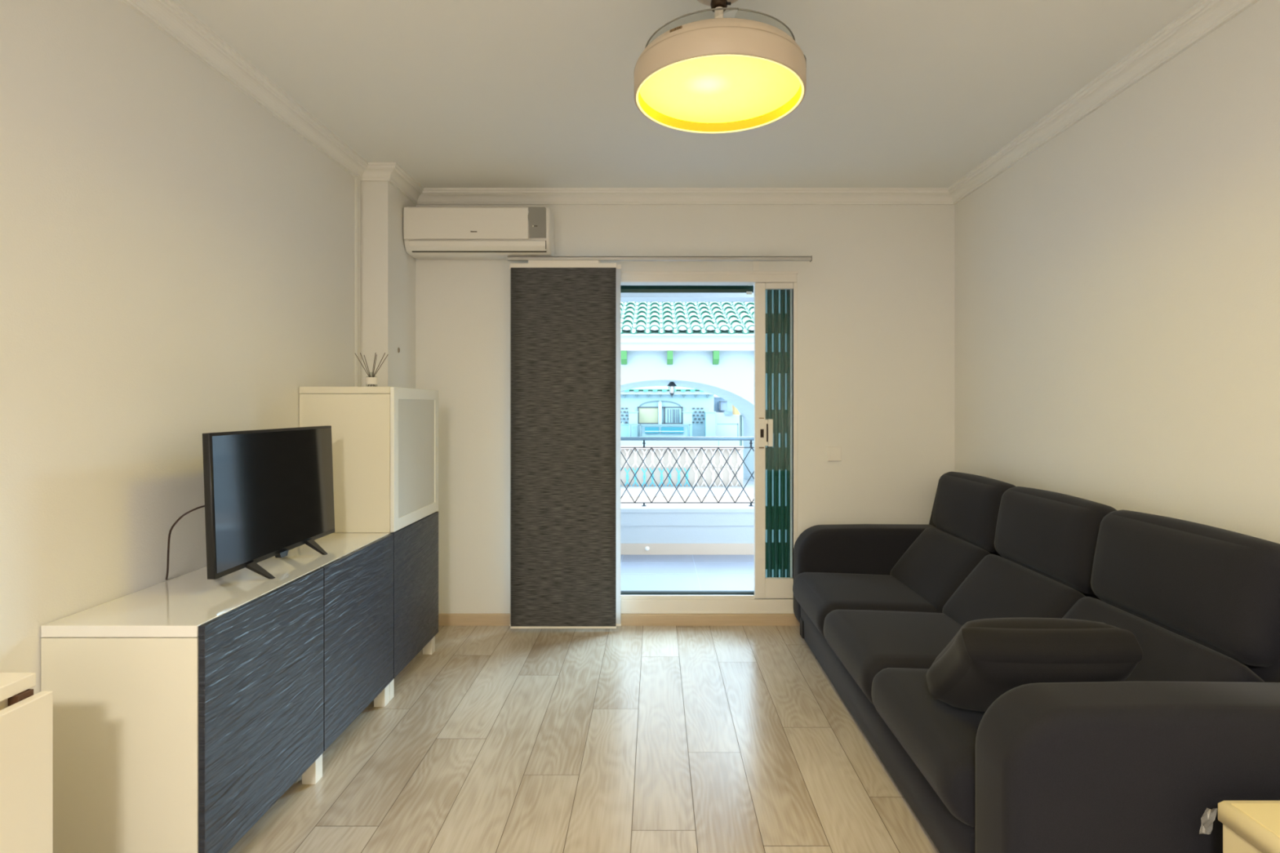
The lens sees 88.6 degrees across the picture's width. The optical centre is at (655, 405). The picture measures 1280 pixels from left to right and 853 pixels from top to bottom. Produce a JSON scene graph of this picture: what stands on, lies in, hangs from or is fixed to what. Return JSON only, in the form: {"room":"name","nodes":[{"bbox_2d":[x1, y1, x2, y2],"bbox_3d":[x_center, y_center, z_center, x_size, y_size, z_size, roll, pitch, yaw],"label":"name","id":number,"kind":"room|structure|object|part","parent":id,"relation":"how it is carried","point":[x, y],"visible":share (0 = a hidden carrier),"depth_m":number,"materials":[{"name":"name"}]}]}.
{"room":"living room","nodes":[
{"label":"living room","id":0,"kind":"room"},
{"bbox_2d":[0,0,415,694],"bbox_3d":[-1.562,0.070,0.600,0.296,2.655,6.900,0,0,0],"label":"wall","id":1,"kind":"structure","parent":0,"point":[177,260],"depth_m":1.99,"materials":[{"name":"white paint"}]},
{"bbox_2d":[355,177,360,386],"bbox_3d":[-1.555,-0.632,3.430,0.010,1.106,0.050,0,0,0],"label":"cable trunking","id":2,"kind":"object","parent":1,"relation":"attached to","point":[357,182],"visible":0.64,"depth_m":3.42,"materials":[{"name":"white paint"}]},
{"bbox_2d":[121,0,1259,204],"bbox_3d":[0.102,-1.220,0.585,3.325,0.075,6.570,0,0,0],"label":"trim","id":3,"kind":"structure","parent":1,"relation":"attached to","point":[171,17],"depth_m":2.98,"materials":[{"name":"white paint"}]},
{"bbox_2d":[227,626,939,852],"bbox_3d":[0.102,1.347,0.585,3.365,0.100,6.610,0,0,0],"label":"floor","id":4,"kind":"structure","parent":0,"point":[497,739],"depth_m":2.41,"materials":[{"name":"brown wood"}]},
{"bbox_2d":[0,672,53,852],"bbox_3d":[-1.397,0.925,0.961,0.295,0.743,0.802,0,0,0],"label":"folding table","id":5,"kind":"object","parent":4,"relation":"on","point":[26,718],"visible":1,"depth_m":1.31,"materials":[{"name":"beige wood"}]},
{"bbox_2d":[40,533,393,852],"bbox_3d":[-1.350,0.928,2.264,0.414,0.738,1.204,0,0,0],"label":"media cabinet","id":6,"kind":"object","parent":4,"relation":"on","point":[186,706],"visible":0.96,"depth_m":1.73,"materials":[{"name":"white wood"}]},
{"bbox_2d":[165,425,334,580],"bbox_3d":[-1.319,0.321,2.300,0.302,0.476,0.697,0,0,20],"label":"television","id":7,"kind":"object","parent":6,"relation":"on","point":[268,493],"visible":1,"depth_m":2.18,"materials":[{"name":"black plastic"}]},
{"bbox_3d":[-1.325,0.533,2.105,0.192,0.052,0.040,0,0,0],"label":"stand leg","id":8,"kind":"part","parent":7,"relation":"part of","materials":[{"name":"black plastic"}]},
{"bbox_3d":[-1.325,0.533,2.465,0.192,0.052,0.040,0,0,0],"label":"stand leg","id":9,"kind":"part","parent":7,"relation":"part of","materials":[{"name":"black plastic"}]},
{"bbox_3d":[-1.151,0.879,1.963,0.017,0.636,0.597,0,0,0],"label":"door","id":10,"kind":"part","parent":6,"relation":"part of","materials":[{"name":"grey paint"}]},
{"bbox_3d":[-1.185,1.247,2.266,0.048,0.100,0.048,0,0,0],"label":"leg","id":11,"kind":"part","parent":6,"relation":"part of","materials":[{"name":"white"}]},
{"bbox_3d":[-1.151,0.879,2.565,0.017,0.636,0.597,0,0,0],"label":"door","id":12,"kind":"part","parent":6,"relation":"part of","materials":[{"name":"grey paint"}]},
{"bbox_3d":[-1.185,1.247,2.840,0.048,0.100,0.048,0,0,0],"label":"leg","id":13,"kind":"part","parent":6,"relation":"part of","materials":[{"name":"white"}]},
{"bbox_2d":[389,511,438,701],"bbox_3d":[-1.350,0.928,3.164,0.414,0.738,0.595,0,0,0],"label":"media cabinet","id":14,"kind":"object","parent":4,"relation":"on","point":[415,545],"visible":0.37,"depth_m":3.11,"materials":[{"name":"black wood"}]},
{"bbox_2d":[298,386,438,533],"bbox_3d":[-1.350,0.238,3.164,0.414,0.639,0.595,0,0,0],"label":"display cabinet","id":15,"kind":"object","parent":14,"relation":"on","point":[384,440],"visible":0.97,"depth_m":2.87,"materials":[{"name":"white wood"}]},
{"bbox_2d":[355,352,388,386],"bbox_3d":[-1.345,-0.167,3.113,0.160,0.170,0.058,0,0,0],"label":"reed diffuser","id":16,"kind":"object","parent":15,"relation":"on","point":[371,380],"visible":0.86,"depth_m":3.11,"materials":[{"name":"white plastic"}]},
{"bbox_3d":[-1.151,0.238,3.164,0.017,0.635,0.591,0,0,0],"label":"door","id":17,"kind":"part","parent":15,"relation":"part of","materials":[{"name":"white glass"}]},
{"bbox_3d":[-1.151,0.238,3.164,0.007,0.539,0.495,0,0,0],"label":"glass pane","id":18,"kind":"part","parent":15,"relation":"part of","materials":[{"name":"white glass"}]},
{"bbox_3d":[-1.185,1.247,2.892,0.048,0.100,0.048,0,0,0],"label":"leg","id":19,"kind":"part","parent":14,"relation":"part of","materials":[{"name":"white"}]},
{"bbox_3d":[-1.185,1.247,3.432,0.048,0.100,0.048,0,0,0],"label":"leg","id":20,"kind":"part","parent":14,"relation":"part of","materials":[{"name":"white"}]},
{"bbox_2d":[792,471,1279,852],"bbox_3d":[1.244,0.824,2.627,1.003,0.946,2.345,0,0,0],"label":"sofa","id":21,"kind":"object","parent":4,"relation":"on","point":[1144,762],"visible":0.87,"depth_m":1.82,"materials":[{"name":"grey fabric"}]},
{"bbox_3d":[1.268,0.967,3.700,0.955,0.571,0.200,0,0,0],"label":"armrest","id":22,"kind":"part","parent":21,"relation":"part of","materials":[{"name":"grey fabric"}]},
{"bbox_2d":[792,572,941,639],"bbox_3d":[1.066,1.008,3.275,0.648,0.217,0.641,0,0,0],"label":"seat cushion","id":23,"kind":"object","parent":21,"relation":"on","point":[818,594],"depth_m":3.17,"materials":[{"name":"grey fabric"}]},
{"bbox_2d":[823,609,961,705],"bbox_3d":[1.066,1.008,2.627,0.648,0.217,0.641,0,0,0],"label":"seat cushion","id":24,"kind":"object","parent":21,"relation":"on","point":[863,643],"depth_m":2.58,"materials":[{"name":"grey fabric"}]},
{"bbox_2d":[871,667,985,827],"bbox_3d":[1.066,1.008,1.980,0.648,0.217,0.641,0,0,0],"label":"seat cushion","id":25,"kind":"object","parent":21,"relation":"on","point":[935,738],"depth_m":1.87,"materials":[{"name":"grey fabric"}]},
{"bbox_2d":[889,527,991,613],"bbox_3d":[1.438,0.838,3.275,0.335,0.356,0.641,0,0,0],"label":"cushion","id":26,"kind":"object","parent":21,"relation":"on","point":[931,563],"depth_m":3.20,"materials":[{"name":"grey fabric"}]},
{"bbox_2d":[942,554,1085,626],"bbox_3d":[1.438,0.838,2.627,0.335,0.356,0.641,0,0,0],"label":"cushion","id":27,"kind":"object","parent":21,"relation":"on","point":[1004,586],"depth_m":2.60,"materials":[{"name":"grey fabric"}]},
{"bbox_2d":[925,617,1142,711],"bbox_3d":[1.050,0.738,1.857,0.460,0.286,0.297,0,0,0],"label":"throw pillow","id":28,"kind":"object","parent":21,"relation":"on","point":[986,659],"visible":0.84,"depth_m":1.74,"materials":[{"name":"grey fabric"}]},
{"bbox_3d":[1.653,0.840,2.632,0.185,0.825,2.315,0,0,0],"label":"frame","id":29,"kind":"part","parent":21,"relation":"part of","materials":[{"name":"grey fabric"}]},
{"bbox_3d":[1.268,0.967,1.555,0.955,0.571,0.200,0,0,0],"label":"armrest","id":30,"kind":"part","parent":21,"relation":"part of","materials":[{"name":"grey fabric"}]},
{"bbox_2d":[1062,596,1265,682],"bbox_3d":[1.438,0.838,1.980,0.335,0.356,0.641,0,0,0],"label":"cushion","id":31,"kind":"object","parent":21,"relation":"on","point":[1170,653],"depth_m":1.83,"materials":[{"name":"grey fabric"}]},
{"bbox_2d":[1217,800,1279,852],"bbox_3d":[1.429,1.062,1.148,0.553,0.470,0.506,0,0,0],"label":"side table","id":32,"kind":"object","parent":4,"relation":"on","point":[1248,826],"visible":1,"depth_m":1.33,"materials":[{"name":"beige wood"}]},
{"bbox_2d":[415,204,954,613],"bbox_3d":[0.102,0.070,3.960,3.325,2.655,0.180,0,0,0],"label":"wall","id":33,"kind":"structure","parent":0,"point":[876,293],"depth_m":3.87,"materials":[{"name":"white paint"}]},
{"bbox_2d":[403,206,554,259],"bbox_3d":[-1.002,-0.985,3.763,0.819,0.260,0.214,0,0,0],"label":"air conditioner","id":34,"kind":"object","parent":33,"relation":"attached to","point":[430,233],"visible":0.98,"depth_m":3.66,"materials":[{"name":"white plastic"}]},
{"bbox_3d":[-1.057,-1.017,3.663,0.694,0.180,0.010,0,0,0],"label":"panel","id":35,"kind":"part","parent":34,"relation":"part of","materials":[{"name":"white plastic"}]},
{"bbox_3d":[-0.660,-1.020,3.663,0.101,0.170,0.010,0,0,0],"label":"display panel","id":36,"kind":"part","parent":34,"relation":"part of","materials":[{"name":"grey plastic"}]},
{"bbox_2d":[438,613,799,626],"bbox_3d":[0.175,1.263,3.864,3.179,0.068,0.013,0,0,0],"label":"baseboard","id":37,"kind":"structure","parent":33,"relation":"attached to","point":[444,620],"depth_m":3.86,"materials":[{"name":"brown wood"}]},
{"bbox_2d":[506,255,812,271],"bbox_3d":[0.024,-0.824,3.803,1.738,0.065,0.134,0,0,0],"label":"rail","id":38,"kind":"object","parent":33,"relation":"attached to","point":[755,260],"visible":0.84,"depth_m":3.74,"materials":[{"name":"grey metal"}]},
{"bbox_2d":[509,260,621,628],"bbox_3d":[-0.525,0.224,3.745,0.608,2.102,0.010,0,0,0],"label":"curtain","id":39,"kind":"object","parent":38,"relation":"hanging from","point":[563,313],"visible":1,"depth_m":3.74,"materials":[{"name":"grey fabric"}]},
{"bbox_3d":[-0.525,-0.806,3.745,0.608,0.042,0.010,0,0,0],"label":"header rail","id":40,"kind":"part","parent":39,"relation":"part of","materials":[{"name":"white metal"}]},
{"bbox_3d":[-0.525,1.269,3.745,0.604,0.012,0.010,0,0,0],"label":"rail","id":41,"kind":"part","parent":39,"relation":"part of","materials":[{"name":"white metal"}]},
{"bbox_2d":[620,284,753,294],"bbox_3d":[-0.095,-0.748,4.009,1.390,0.146,0.034,0,0,0],"label":"roller shutter","id":42,"kind":"object","parent":33,"relation":"attached to","point":[748,289],"visible":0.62,"depth_m":4.01,"materials":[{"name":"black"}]},
{"bbox_2d":[620,271,798,613],"bbox_3d":[0.011,0.220,3.909,1.661,2.018,0.122,0,0,0],"label":"door","id":43,"kind":"structure","parent":33,"relation":"in","point":[771,595],"depth_m":3.87,"materials":[{"name":"white metal"}]},
{"bbox_3d":[0.018,1.177,3.917,1.635,0.104,0.106,0,0,0],"label":"sill","id":44,"kind":"part","parent":43,"relation":"part of","materials":[{"name":"white metal"}]},
{"bbox_3d":[0.649,0.163,3.861,0.082,0.169,0.025,0,0,0],"label":"lock plate","id":45,"kind":"part","parent":43,"relation":"part of","materials":[{"name":"white metal"}]},
{"bbox_3d":[0.705,0.209,3.889,0.236,1.865,0.035,0,0,0],"label":"sash","id":46,"kind":"part","parent":43,"relation":"part of","materials":[{"name":"white metal"}]},
{"bbox_2d":[765,289,790,577],"bbox_3d":[0.737,0.200,3.994,0.194,1.885,0.019,0,0,0],"label":"shutter","id":47,"kind":"object","parent":33,"relation":"attached to","point":[777,301],"visible":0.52,"depth_m":3.99,"materials":[{"name":"teal paint"}]},
{"bbox_2d":[826,446,841,461],"bbox_3d":[1.055,0.287,3.861,0.084,0.085,0.017,0,0,0],"label":"light switch","id":48,"kind":"object","parent":33,"relation":"attached to","point":[833,453],"visible":1,"depth_m":3.86,"materials":[{"name":"white plastic"}]},
{"bbox_2d":[620,555,754,591],"bbox_3d":[0.000,1.397,5.025,4.700,0.200,1.950,0,0,0],"label":"floor","id":49,"kind":"structure","parent":0,"point":[637,572],"depth_m":5.06,"materials":[{"name":"tile"}]},
{"bbox_2d":[620,554,701,591],"bbox_3d":[0.000,1.297,4.880,4.400,0.001,1.640,0,0,0],"label":"joint","id":50,"kind":"object","parent":49,"relation":"on","point":[623,554],"visible":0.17,"depth_m":5.28,"materials":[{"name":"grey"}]},
{"bbox_2d":[620,503,754,543],"bbox_3d":[0.000,1.096,5.825,4.700,0.402,0.290,0,0,0],"label":"parapet","id":51,"kind":"object","parent":49,"relation":"on","point":[651,523],"visible":0.14,"depth_m":5.70,"materials":[{"name":"grey concrete"}]},
{"bbox_2d":[620,543,754,555],"bbox_3d":[0.000,1.250,5.694,4.700,0.095,0.012,0,0,0],"label":"baseboard","id":52,"kind":"structure","parent":51,"relation":"attached to","point":[625,548],"depth_m":5.69,"materials":[{"name":"white paint"}]},
{"bbox_2d":[620,436,754,506],"bbox_3d":[0.000,0.588,5.830,4.700,0.614,0.036,0,0,0],"label":"balcony railing","id":53,"kind":"object","parent":51,"relation":"on","point":[622,438],"visible":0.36,"depth_m":5.82,"materials":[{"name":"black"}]},
{"bbox_3d":[0.000,0.297,5.830,4.700,0.033,0.033,0,0,0],"label":"handrail","id":54,"kind":"part","parent":53,"relation":"part of","materials":[{"name":"blue metal"}]},
{"bbox_2d":[620,284,754,302],"bbox_3d":[-0.625,-1.122,5.025,3.450,0.362,1.950,0,0,0],"label":"ceiling","id":55,"kind":"structure","parent":0,"point":[624,297],"depth_m":5.74,"materials":[{"name":"grey paint"}]},
{"bbox_2d":[176,0,1199,187],"bbox_3d":[0.102,-1.318,0.600,3.625,0.120,6.900,0,0,0],"label":"ceiling","id":56,"kind":"structure","parent":0,"point":[453,93],"depth_m":2.54,"materials":[{"name":"white paint"}]},
{"bbox_2d":[633,0,806,133],"bbox_3d":[0.192,-1.073,1.905,0.508,0.368,0.495,0,0,0],"label":"ceiling lamp","id":57,"kind":"object","parent":56,"relation":"attached to","point":[718,74],"visible":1,"depth_m":1.83,"materials":[{"name":"beige"}]},
{"bbox_3d":[0.185,-1.093,1.905,0.026,0.171,0.026,0,0,0],"label":"stem","id":58,"kind":"part","parent":57,"relation":"part of","materials":[{"name":"beige"}]},
{"bbox_2d":[639,55,800,122],"bbox_3d":[0.185,-0.920,1.905,0.465,0.006,0.465,0,0,0],"label":"diffuser","id":59,"kind":"object","parent":57,"relation":"attached to","point":[721,88],"depth_m":1.91,"materials":[{"name":"yellow plastic"}]},
{"bbox_2d":[954,0,1279,543],"bbox_3d":[1.840,0.070,0.600,0.150,2.655,6.900,0,0,0],"label":"wall","id":60,"kind":"structure","parent":0,"point":[1117,286],"depth_m":2.37,"materials":[{"name":"white paint"}]},
{"bbox_3d":[0.000,4.597,33.000,80.000,0.200,54.000,0,0,0],"label":"ground","id":61,"kind":"structure","parent":0,"visible":0},
{"bbox_2d":[620,386,718,445],"bbox_3d":[-3.506,1.745,24.200,10.988,5.503,7.600,0,0,0],"label":"house","id":62,"kind":"object","parent":61,"relation":"on","point":[651,411],"visible":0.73,"depth_m":21.94,"materials":[{"name":"teal"}]},
{"bbox_2d":[639,408,657,422],"bbox_3d":[-0.229,0.342,21.980,0.637,0.505,0.020,0,0,0],"label":"window","id":63,"kind":"structure","parent":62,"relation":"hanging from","point":[646,415],"depth_m":21.97,"materials":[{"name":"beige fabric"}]},
{"bbox_3d":[0.156,-0.039,21.969,1.416,0.221,0.030,0,0,0],"label":"arch moulding","id":64,"kind":"part","parent":62,"relation":"part of","materials":[{"name":"teal"}]},
{"bbox_3d":[0.168,1.022,21.340,2.079,0.818,0.080,0,0,0],"label":"terrace rail","id":65,"kind":"part","parent":62,"relation":"part of","materials":[{"name":"teal"}]},
{"bbox_2d":[667,408,679,422],"bbox_3d":[0.604,0.358,21.955,0.382,0.447,0.030,0,0,0],"label":"window grille","id":66,"kind":"object","parent":62,"relation":"attached to","point":[673,414],"depth_m":21.97,"materials":[{"name":"grey metal"}]},
{"bbox_3d":[0.604,0.342,21.980,0.537,0.505,0.020,0,0,0],"label":"pane","id":67,"kind":"part","parent":62,"relation":"part of","materials":[{"name":"blue"}]},
{"bbox_2d":[620,302,754,502],"bbox_3d":[0.300,1.030,11.400,9.000,6.934,3.600,0,0,0],"label":"building","id":68,"kind":"object","parent":61,"relation":"on","point":[708,347],"visible":0.14,"depth_m":10.00,"materials":[{"name":"grey paint"}]},
{"bbox_2d":[666,382,676,395],"bbox_3d":[0.262,-0.255,10.350,0.150,0.268,0.130,0,0,0],"label":"lantern","id":69,"kind":"object","parent":68,"relation":"hanging from","point":[671,385],"visible":0.84,"depth_m":10.32,"materials":[{"name":"grey paint"}]},
{"bbox_3d":[0.262,-0.239,10.350,0.100,0.110,0.087,0,0,0],"label":"glass","id":70,"kind":"part","parent":69,"relation":"part of","materials":[{"name":"white glass"}]},
{"bbox_2d":[620,445,743,486],"bbox_3d":[-0.110,0.947,10.145,2.940,0.630,0.150,0,0,0],"label":"balustrade","id":71,"kind":"object","parent":68,"relation":"on","point":[634,460],"visible":0.57,"depth_m":10.17,"materials":[{"name":"white concrete"}]},
{"bbox_2d":[739,414,742,445],"bbox_3d":[1.448,0.782,11.120,0.040,1.230,0.040,0,0,0],"label":"drainpipe","id":72,"kind":"object","parent":68,"relation":"attached to","point":[740,415],"visible":0.34,"depth_m":11.11,"materials":[{"name":"grey"}]},
{"bbox_2d":[714,395,742,445],"bbox_3d":[5.489,2.086,24.700,7.021,4.821,8.600,0,0,0],"label":"house","id":73,"kind":"object","parent":61,"relation":"on","point":[726,415],"visible":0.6,"depth_m":21.90,"materials":[{"name":"blue"}]},
{"bbox_3d":[2.334,0.988,21.125,0.689,0.796,0.050,0,0,0],"label":"terrace rail","id":74,"kind":"part","parent":73,"relation":"part of","materials":[{"name":"white"}]},
{"bbox_2d":[724,411,732,414],"bbox_3d":[2.437,0.268,21.875,0.268,0.112,0.050,0,0,0],"label":"vent","id":75,"kind":"object","parent":73,"relation":"attached to","point":[725,412],"depth_m":21.85,"materials":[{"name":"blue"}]}
]}

